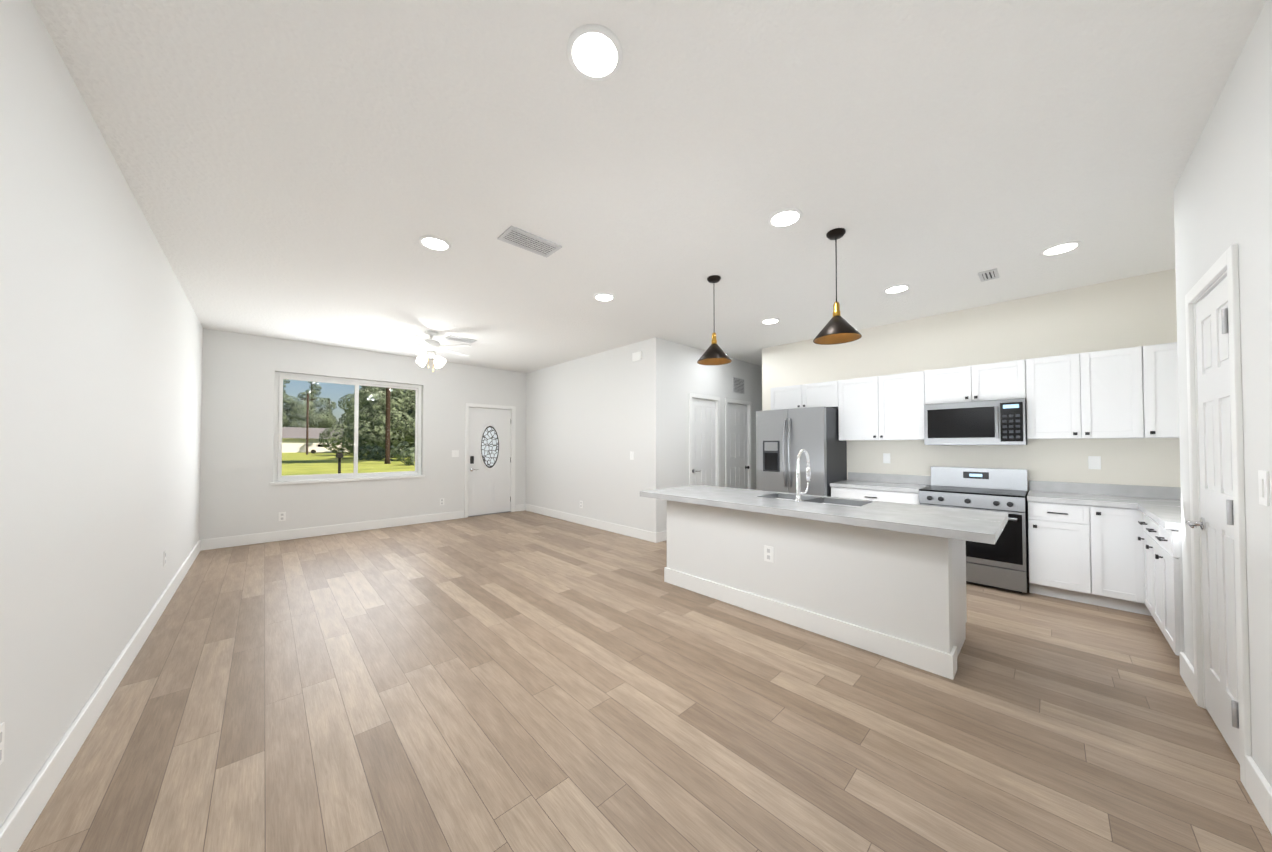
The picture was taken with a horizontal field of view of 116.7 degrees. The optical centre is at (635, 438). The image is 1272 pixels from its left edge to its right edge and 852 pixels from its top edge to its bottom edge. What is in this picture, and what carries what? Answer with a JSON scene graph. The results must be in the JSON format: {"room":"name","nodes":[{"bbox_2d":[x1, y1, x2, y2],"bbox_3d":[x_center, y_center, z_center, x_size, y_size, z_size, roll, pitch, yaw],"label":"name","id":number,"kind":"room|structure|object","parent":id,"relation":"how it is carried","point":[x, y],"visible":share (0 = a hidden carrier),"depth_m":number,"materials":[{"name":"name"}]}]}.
{"room":"kitchen","nodes":[
{"label":"kitchen","id":0,"kind":"room"},
{"bbox_2d":[0,0,202,826],"bbox_3d":[-2.841,-0.047,2.067,0.120,2.800,8.180,1,-1,-43],"label":"wall","id":1,"kind":"structure","parent":0,"point":[101,343],"depth_m":1.63,"materials":[{"name":"white paint"}]},
{"bbox_2d":[0,722,4,764],"bbox_3d":[-1.935,0.938,1.187,0.008,0.120,0.075,1,-1,-43],"label":"outlet","id":2,"kind":"object","parent":1,"relation":"attached to","point":[2,726],"depth_m":1.20,"materials":[{"name":"white plastic"}]},
{"bbox_2d":[0,539,203,851],"bbox_3d":[-2.766,1.286,2.060,0.020,0.135,7.868,1,-1,-43],"label":"baseboard","id":3,"kind":"structure","parent":1,"relation":"attached to","point":[24,812],"depth_m":1.66,"materials":[{"name":"white wood"}]},
{"bbox_2d":[163,550,165,566],"bbox_3d":[-3.834,0.973,3.189,0.008,0.120,0.075,1,-1,-43],"label":"outlet","id":4,"kind":"object","parent":1,"relation":"attached to","point":[164,558],"depth_m":3.16,"materials":[{"name":"white plastic"}]},
{"bbox_2d":[199,328,525,539],"bbox_3d":[-3.885,0.031,6.575,4.570,2.800,0.200,1,-1,-43],"label":"wall","id":5,"kind":"structure","parent":0,"point":[240,494],"depth_m":5.66,"materials":[{"name":"white paint"}]},
{"bbox_2d":[278,512,285,520],"bbox_3d":[-4.913,1.081,5.439,0.075,0.120,0.008,1,-1,-43],"label":"outlet","id":6,"kind":"object","parent":5,"relation":"attached to","point":[282,515],"depth_m":5.44,"materials":[{"name":"white plastic"}]},
{"bbox_2d":[204,511,463,549],"bbox_3d":[-4.290,1.354,6.022,3.199,0.135,0.020,1,-1,-43],"label":"baseboard","id":7,"kind":"structure","parent":5,"relation":"attached to","point":[223,542],"depth_m":5.72,"materials":[{"name":"white wood"}]},
{"bbox_2d":[270,372,424,484],"bbox_3d":[-4.359,-0.141,6.090,1.930,1.577,0.195,1,-1,-43],"label":"window","id":8,"kind":"structure","parent":5,"relation":"in","point":[279,478],"depth_m":5.98,"materials":[{"name":"white plastic"}]},
{"bbox_2d":[452,450,458,456],"bbox_3d":[-3.243,0.268,7.035,0.120,0.120,0.010,1,-1,-43],"label":"light switch","id":9,"kind":"object","parent":5,"relation":"attached to","point":[455,453],"depth_m":7.04,"materials":[{"name":"white plastic"}]},
{"bbox_2d":[468,407,510,515],"bbox_3d":[-2.798,0.427,7.524,0.848,2.012,0.099,1,-1,-43],"label":"front door","id":10,"kind":"structure","parent":5,"relation":"in","point":[489,461],"depth_m":7.51,"materials":[{"name":"white wood"}]},
{"bbox_2d":[464,403,515,517],"bbox_3d":[-2.836,0.400,7.555,0.980,2.100,0.219,1,-1,-43],"label":"door frame","id":11,"kind":"structure","parent":5,"relation":"attached to","point":[512,455],"depth_m":7.54,"materials":[{"name":"white painted wood"}]},
{"bbox_2d":[526,339,649,530],"bbox_3d":[-0.984,0.034,6.749,0.120,2.800,3.540,1,-1,-43],"label":"wall","id":12,"kind":"structure","parent":0,"point":[587,424],"depth_m":6.35,"materials":[{"name":"white paint"}]},
{"bbox_2d":[524,504,659,542],"bbox_3d":[-0.987,1.364,6.632,0.023,0.135,3.680,1,-1,-43],"label":"baseboard","id":13,"kind":"structure","parent":12,"relation":"attached to","point":[650,536],"depth_m":6.19,"materials":[{"name":"white wood"}]},
{"bbox_2d":[630,451,633,459],"bbox_3d":[-0.061,0.245,5.677,0.010,0.120,0.075,1,-1,-43],"label":"outlet","id":14,"kind":"object","parent":12,"relation":"attached to","point":[631,453],"depth_m":5.67,"materials":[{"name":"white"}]},
{"bbox_2d":[632,351,641,361],"bbox_3d":[0.020,-1.176,5.599,0.035,0.120,0.180,1,-1,-43],"label":"door chime","id":15,"kind":"object","parent":12,"relation":"attached to","point":[636,356],"visible":0.98,"depth_m":5.59,"materials":[{"name":"white plastic"}]},
{"bbox_2d":[18,510,1271,851],"bbox_3d":[0.366,1.423,4.691,8.420,0.050,8.750,1,-1,-43],"label":"floor","id":16,"kind":"structure","parent":0,"point":[524,680],"depth_m":1.86,"materials":[{"name":"brown wood"}]},
{"bbox_2d":[756,407,846,496],"bbox_3d":[2.145,0.518,5.132,0.813,1.775,0.876,1,-1,-43],"label":"fridge","id":17,"kind":"object","parent":16,"relation":"on","point":[784,437],"visible":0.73,"depth_m":4.86,"materials":[{"name":"grey metal"}]},
{"bbox_2d":[664,501,966,679],"bbox_3d":[1.312,0.965,3.273,0.783,0.821,2.194,1,-1,-43],"label":"kitchen island","id":18,"kind":"object","parent":16,"relation":"on","point":[885,579],"depth_m":2.68,"materials":[{"name":"white paint"}]},
{"bbox_2d":[640,485,1007,543],"bbox_3d":[1.257,0.528,3.222,0.931,0.050,2.572,1,-1,-43],"label":"island countertop","id":19,"kind":"structure","parent":18,"relation":"on","point":[983,526],"depth_m":2.70,"materials":[{"name":"white stone"}]},
{"bbox_2d":[830,482,926,504],"bbox_3d":[2.840,0.981,4.557,0.622,0.830,0.870,1,-1,-43],"label":"base cabinet","id":20,"kind":"object","parent":16,"relation":"on","point":[875,491],"depth_m":4.32,"materials":[{"name":"white wood"}]},
{"bbox_2d":[919,466,1028,592],"bbox_3d":[3.360,0.845,3.908,0.727,1.080,0.764,1,-1,-43],"label":"stove","id":21,"kind":"object","parent":16,"relation":"on","point":[1002,562],"visible":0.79,"depth_m":3.65,"materials":[{"name":"grey metal"}]},
{"bbox_2d":[1027,480,1090,603],"bbox_3d":[3.799,0.894,3.532,0.644,0.970,0.363,1,-1,-43],"label":"base cabinet","id":22,"kind":"object","parent":16,"relation":"on","point":[1057,511],"depth_m":3.35,"materials":[{"name":"white wood"}]},
{"bbox_2d":[1083,483,1138,612],"bbox_3d":[4.021,0.890,3.297,0.644,0.970,0.283,1,-1,-43],"label":"base cabinet","id":23,"kind":"object","parent":16,"relation":"on","point":[1116,546],"depth_m":3.14,"materials":[{"name":"white wood"}]},
{"bbox_2d":[1135,490,1180,613],"bbox_3d":[3.952,0.879,2.668,0.372,0.970,0.623,1,-1,-43],"label":"base cabinet","id":24,"kind":"object","parent":16,"relation":"on","point":[1138,501],"depth_m":3.02,"materials":[{"name":"white wood"}]},
{"bbox_2d":[1139,494,1180,615],"bbox_3d":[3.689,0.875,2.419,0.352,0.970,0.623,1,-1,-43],"label":"base cabinet","id":25,"kind":"object","parent":16,"relation":"on","point":[1146,497],"depth_m":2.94,"materials":[{"name":"white wood"}]},
{"bbox_2d":[1151,498,1184,655],"bbox_3d":[3.434,0.871,2.177,0.353,0.970,0.623,1,-1,-43],"label":"base cabinet","id":26,"kind":"object","parent":16,"relation":"on","point":[1167,609],"depth_m":2.42,"materials":[{"name":"white wood"}]},
{"bbox_2d":[32,0,1265,372],"bbox_3d":[0.366,-1.426,4.739,8.420,0.050,8.750,1,-1,-43],"label":"ceiling","id":27,"kind":"structure","parent":0,"point":[306,170],"depth_m":2.00,"materials":[{"name":"white paint"}]},
{"bbox_2d":[380,331,470,367],"bbox_3d":[-2.716,-1.134,5.168,1.088,0.520,1.040,1,-1,-43],"label":"ceiling fan","id":28,"kind":"object","parent":27,"relation":"hanging from","point":[431,347],"visible":1,"depth_m":5.08,"materials":[{"name":"white"}]},
{"bbox_2d":[419,235,450,250],"bbox_3d":[-1.469,-1.428,2.868,0.209,0.010,0.209,0,-1,2],"label":"recessed light","id":29,"kind":"object","parent":27,"relation":"in","point":[432,242],"depth_m":2.86,"materials":[{"name":"white plastic"}]},
{"bbox_2d":[445,335,476,342],"bbox_3d":[-2.440,-1.384,5.461,0.360,0.010,0.200,1,-1,-43],"label":"ceiling vent","id":30,"kind":"object","parent":27,"relation":"in","point":[450,337],"depth_m":5.45,"materials":[{"name":"silver metal"}]},
{"bbox_2d":[497,225,561,257],"bbox_3d":[-0.769,-1.428,2.856,0.400,0.010,0.220,1,-1,-43],"label":"ceiling vent","id":31,"kind":"object","parent":27,"relation":"in","point":[522,239],"depth_m":2.84,"materials":[{"name":"silver metal"}]},
{"bbox_2d":[567,24,622,80],"bbox_3d":[-0.155,-1.452,1.482,0.209,0.010,0.209,0,-1,2],"label":"recessed light","id":32,"kind":"object","parent":27,"relation":"in","point":[594,52],"depth_m":1.47,"materials":[{"name":"white"}]},
{"bbox_2d":[594,293,614,300],"bbox_3d":[-0.317,-1.410,3.905,0.209,0.010,0.209,0,-1,2],"label":"recessed light","id":33,"kind":"object","parent":27,"relation":"in","point":[599,296],"depth_m":3.88,"materials":[{"name":"white plastic"}]},
{"bbox_2d":[697,275,731,364],"bbox_3d":[0.690,-1.050,3.462,0.300,0.746,0.300,1,-1,-43],"label":"pendant light","id":34,"kind":"object","parent":27,"relation":"hanging from","point":[714,353],"visible":1,"depth_m":3.43,"materials":[{"name":"black metal"}]},
{"bbox_2d":[761,318,779,323],"bbox_3d":[1.599,-1.397,4.660,0.209,0.010,0.209,0,-1,2],"label":"recessed light","id":35,"kind":"object","parent":27,"relation":"in","point":[770,320],"depth_m":4.65,"materials":[{"name":"white"}]},
{"bbox_2d":[768,208,802,226],"bbox_3d":[0.970,-1.434,2.548,0.209,0.010,0.209,0,-1,2],"label":"recessed light","id":36,"kind":"object","parent":27,"relation":"in","point":[787,216],"depth_m":2.53,"materials":[{"name":"white plastic"}]},
{"bbox_2d":[813,228,861,344],"bbox_3d":[1.392,-1.062,2.722,0.300,0.746,0.300,1,-1,-43],"label":"pendant light","id":37,"kind":"object","parent":27,"relation":"hanging from","point":[837,329],"visible":0.98,"depth_m":2.70,"materials":[{"name":"black metal"}]},
{"bbox_2d":[884,284,909,293],"bbox_3d":[2.465,-1.414,3.704,0.209,0.010,0.209,0,-1,2],"label":"recessed light","id":38,"kind":"object","parent":27,"relation":"in","point":[901,287],"depth_m":3.68,"materials":[{"name":"white plastic"}]},
{"bbox_2d":[978,268,998,281],"bbox_3d":[3.065,-1.419,3.405,0.240,0.010,0.120,1,-1,-43],"label":"ceiling vent","id":39,"kind":"object","parent":27,"relation":"in","point":[990,274],"depth_m":3.39,"materials":[{"name":"silver metal"}]},
{"bbox_2d":[1040,241,1081,255],"bbox_3d":[3.187,-1.427,2.942,0.209,0.010,0.209,0,-1,2],"label":"recessed light","id":40,"kind":"object","parent":27,"relation":"in","point":[1063,247],"depth_m":2.93,"materials":[{"name":"white plastic"}]},
{"bbox_2d":[650,337,761,532],"bbox_3d":[1.629,0.033,6.704,3.850,2.800,0.120,1,-1,-43],"label":"wall","id":41,"kind":"structure","parent":0,"point":[678,373],"depth_m":5.67,"materials":[{"name":"white paint"}]},
{"bbox_2d":[660,530,666,541],"bbox_3d":[0.537,1.346,5.556,0.684,0.135,0.020,1,-1,-43],"label":"baseboard","id":42,"kind":"structure","parent":41,"relation":"attached to","point":[663,535],"depth_m":5.39,"materials":[{"name":"white wood"}]},
{"bbox_2d":[692,398,715,485],"bbox_3d":[1.057,0.400,6.101,0.651,2.022,0.089,1,-1,-43],"label":"hall door","id":43,"kind":"structure","parent":41,"relation":"in","point":[703,447],"depth_m":6.12,"materials":[{"name":"white wood"}]},
{"bbox_2d":[689,393,751,488],"bbox_3d":[1.391,0.379,6.462,1.770,2.106,0.136,1,-1,-43],"label":"door frame","id":44,"kind":"structure","parent":41,"relation":"attached to","point":[717,408],"depth_m":6.34,"materials":[{"name":"white wood"}]},
{"bbox_2d":[732,377,744,393],"bbox_3d":[1.774,-0.916,6.764,0.360,0.260,0.017,1,-1,-43],"label":"air vent","id":45,"kind":"object","parent":41,"relation":"in","point":[738,385],"visible":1,"depth_m":6.75,"materials":[{"name":"silver metal"}]},
{"bbox_2d":[728,403,749,488],"bbox_3d":[1.762,0.411,6.761,0.683,2.023,0.101,1,-1,-43],"label":"hall door","id":46,"kind":"structure","parent":41,"relation":"in","point":[738,467],"depth_m":6.79,"materials":[{"name":"white wood"}]},
{"bbox_2d":[762,269,1180,492],"bbox_3d":[3.427,-0.005,4.496,0.120,2.800,4.220,1,-1,-43],"label":"wall","id":47,"kind":"structure","parent":0,"point":[1136,311],"depth_m":3.96,"materials":[{"name":"white paint"}]},
{"bbox_2d":[771,385,798,409],"bbox_3d":[2.175,-0.344,5.486,0.338,0.752,0.450,1,-1,-43],"label":"upper cabinet","id":48,"kind":"object","parent":47,"relation":"attached to","point":[787,397],"depth_m":5.38,"materials":[{"name":"white wood"}]},
{"bbox_2d":[799,381,834,407],"bbox_3d":[2.485,-0.349,5.159,0.338,0.752,0.450,1,-1,-43],"label":"upper cabinet","id":49,"kind":"object","parent":47,"relation":"attached to","point":[822,394],"depth_m":5.07,"materials":[{"name":"white wood"}]},
{"bbox_2d":[835,371,922,440],"bbox_3d":[2.943,-0.358,4.677,0.338,0.752,0.880,1,-1,-43],"label":"upper cabinet","id":50,"kind":"object","parent":47,"relation":"attached to","point":[884,407],"depth_m":4.54,"materials":[{"name":"white wood"}]},
{"bbox_2d":[923,366,970,439],"bbox_3d":[3.380,-0.366,4.216,0.338,0.752,0.391,1,-1,-43],"label":"upper cabinet","id":51,"kind":"object","parent":47,"relation":"attached to","point":[946,385],"depth_m":4.11,"materials":[{"name":"white wood"}]},
{"bbox_2d":[971,360,1022,401],"bbox_3d":[3.648,-0.370,3.933,0.338,0.752,0.389,1,-1,-43],"label":"upper cabinet","id":52,"kind":"object","parent":47,"relation":"attached to","point":[999,380],"depth_m":3.82,"materials":[{"name":"white wood"}]},
{"bbox_2d":[924,398,1026,444],"bbox_3d":[3.473,-0.151,4.032,0.446,0.434,0.768,1,-1,-43],"label":"microwave","id":53,"kind":"object","parent":52,"relation":"attached to","point":[997,422],"visible":0.98,"depth_m":3.88,"materials":[{"name":"grey metal"}]},
{"bbox_2d":[1023,353,1078,438],"bbox_3d":[3.898,-0.375,3.669,0.338,0.752,0.338,1,-1,-43],"label":"upper cabinet","id":54,"kind":"object","parent":47,"relation":"attached to","point":[1050,384],"depth_m":3.56,"materials":[{"name":"white wood"}]},
{"bbox_2d":[1079,347,1142,438],"bbox_3d":[4.131,-0.379,3.424,0.338,0.752,0.337,1,-1,-43],"label":"upper cabinet","id":55,"kind":"object","parent":47,"relation":"attached to","point":[1108,379],"depth_m":3.32,"materials":[{"name":"white wood"}]},
{"bbox_2d":[1139,342,1178,437],"bbox_3d":[4.436,-0.385,3.103,0.338,0.752,0.550,1,-1,-43],"label":"upper cabinet","id":56,"kind":"object","parent":47,"relation":"attached to","point":[1158,363],"depth_m":3.13,"materials":[{"name":"white wood"}]},
{"bbox_2d":[1174,0,1271,786],"bbox_3d":[1.768,-0.074,0.491,4.400,2.800,0.690,1,-1,-43],"label":"wall","id":57,"kind":"structure","parent":0,"point":[1223,196],"depth_m":1.46,"materials":[{"name":"white paint"}]},
{"bbox_2d":[1179,652,1194,699],"bbox_3d":[3.011,1.287,2.133,0.336,0.135,0.016,1,-1,-43],"label":"baseboard","id":58,"kind":"structure","parent":57,"relation":"attached to","point":[1186,668],"depth_m":2.13,"materials":[{"name":"white wood"}]},
{"bbox_2d":[1185,277,1239,763],"bbox_3d":[2.608,0.326,1.764,0.630,2.023,0.089,1,-1,-43],"label":"pantry door","id":59,"kind":"structure","parent":57,"relation":"in","point":[1215,523],"depth_m":1.77,"materials":[{"name":"white wood"}]},
{"bbox_2d":[1185,244,1251,788],"bbox_3d":[2.655,0.296,1.730,0.760,2.110,0.136,1,-1,-43],"label":"door frame","id":60,"kind":"structure","parent":57,"relation":"attached to","point":[1225,264],"depth_m":1.55,"materials":[{"name":"white wood"}]},
{"bbox_2d":[1245,755,1271,834],"bbox_3d":[1.144,1.257,0.360,3.294,0.135,0.020,1,-1,-43],"label":"baseboard","id":61,"kind":"structure","parent":57,"relation":"attached to","point":[1258,788],"depth_m":1.40,"materials":[{"name":"white wood"}]},
{"bbox_2d":[1258,470,1269,505],"bbox_3d":[2.187,0.171,1.367,0.075,0.120,0.010,1,-1,-43],"label":"light switch","id":62,"kind":"object","parent":57,"relation":"attached to","point":[1264,486],"depth_m":1.36,"materials":[{"name":"white plastic"}]},
{"label":"outside","id":63,"kind":"structure","parent":0,"visible":0},
{"bbox_2d":[282,452,414,475],"bbox_3d":[-94.664,4.046,135.925,350.000,0.200,312.520,1,-1,-43],"label":"lawn","id":64,"kind":"structure","parent":63,"point":[293,463],"depth_m":33.25,"materials":[{"name":"green plant"}]},
{"bbox_2d":[282,379,300,426],"bbox_3d":[-94.977,-6.218,104.144,9.380,19.336,10.785,1,-1,-43],"label":"pine tree","id":65,"kind":"object","parent":64,"relation":"on","point":[286,408],"depth_m":104.06,"materials":[{"name":"green plant"}]},
{"bbox_2d":[283,381,336,427],"bbox_3d":[-88.737,-6.260,106.742,11.333,19.510,9.655,1,-1,-43],"label":"pine tree","id":66,"kind":"object","parent":64,"relation":"on","point":[313,414],"depth_m":105.36,"materials":[{"name":"green plant"}]},
{"bbox_2d":[282,393,365,472],"bbox_3d":[-28.887,-2.642,66.662,350.000,10.798,121.310,1,-1,-43],"label":"scenery","id":67,"kind":"structure","parent":64,"relation":"on","point":[299,439],"depth_m":89.45,"materials":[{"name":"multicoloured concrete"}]},
{"bbox_2d":[309,398,339,427],"bbox_3d":[-88.370,-4.066,112.298,8.620,15.314,8.987,1,-1,-43],"label":"pine tree","id":68,"kind":"object","parent":64,"relation":"on","point":[329,407],"depth_m":111.21,"materials":[{"name":"green plant"}]},
{"bbox_2d":[339,398,353,429],"bbox_3d":[-80.479,-4.133,111.764,7.052,15.429,9.266,1,-1,-43],"label":"pine tree","id":69,"kind":"object","parent":64,"relation":"on","point":[343,416],"depth_m":108.88,"materials":[{"name":"green plant"}]},
{"bbox_2d":[319,386,384,454],"bbox_3d":[-44.351,-3.033,65.129,12.930,11.633,9.599,1,-1,-43],"label":"pine tree","id":70,"kind":"object","parent":64,"relation":"on","point":[366,398],"depth_m":63.28,"materials":[{"name":"green plant"}]},
{"bbox_2d":[338,385,391,451],"bbox_3d":[-57.660,-7.682,85.958,12.726,21.642,11.646,1,-1,-43],"label":"pine tree","id":71,"kind":"object","parent":64,"relation":"on","point":[346,399],"depth_m":81.72,"materials":[{"name":"green plant"}]},
{"bbox_2d":[347,387,397,424],"bbox_3d":[-56.732,-7.191,88.080,13.456,20.732,11.448,1,-1,-43],"label":"pine tree","id":72,"kind":"object","parent":64,"relation":"on","point":[379,395],"depth_m":85.50,"materials":[{"name":"green plant"}]},
{"bbox_2d":[342,388,414,456],"bbox_3d":[-31.814,-2.241,50.566,9.717,9.595,9.290,1,-1,-43],"label":"pine tree","id":73,"kind":"object","parent":64,"relation":"on","point":[374,422],"depth_m":47.89,"materials":[{"name":"green plant"}]},
{"bbox_2d":[358,441,414,464],"bbox_3d":[-20.703,1.253,41.723,12.912,2.880,25.559,1,-1,-43],"label":"shrubs","id":74,"kind":"object","parent":64,"relation":"on","point":[404,453],"depth_m":41.62,"materials":[{"name":"green plant"}]},
{"bbox_2d":[384,388,390,463],"bbox_3d":[-21.998,-7.534,35.018,8.281,19.601,6.275,1,-1,-43],"label":"pine tree","id":75,"kind":"object","parent":64,"relation":"on","point":[387,436],"depth_m":34.38,"materials":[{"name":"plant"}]},
{"bbox_2d":[368,389,414,450],"bbox_3d":[-38.502,-3.041,64.666,9.762,11.633,10.952,1,-1,-43],"label":"pine tree","id":76,"kind":"object","parent":64,"relation":"on","point":[405,408],"depth_m":63.44,"materials":[{"name":"green plant"}]},
{"bbox_2d":[371,390,415,450],"bbox_3d":[-31.560,-2.670,56.249,10.322,10.602,10.093,1,-1,-43],"label":"pine tree","id":77,"kind":"object","parent":64,"relation":"on","point":[409,410],"depth_m":55.49,"materials":[{"name":"green plant"}]}
]}

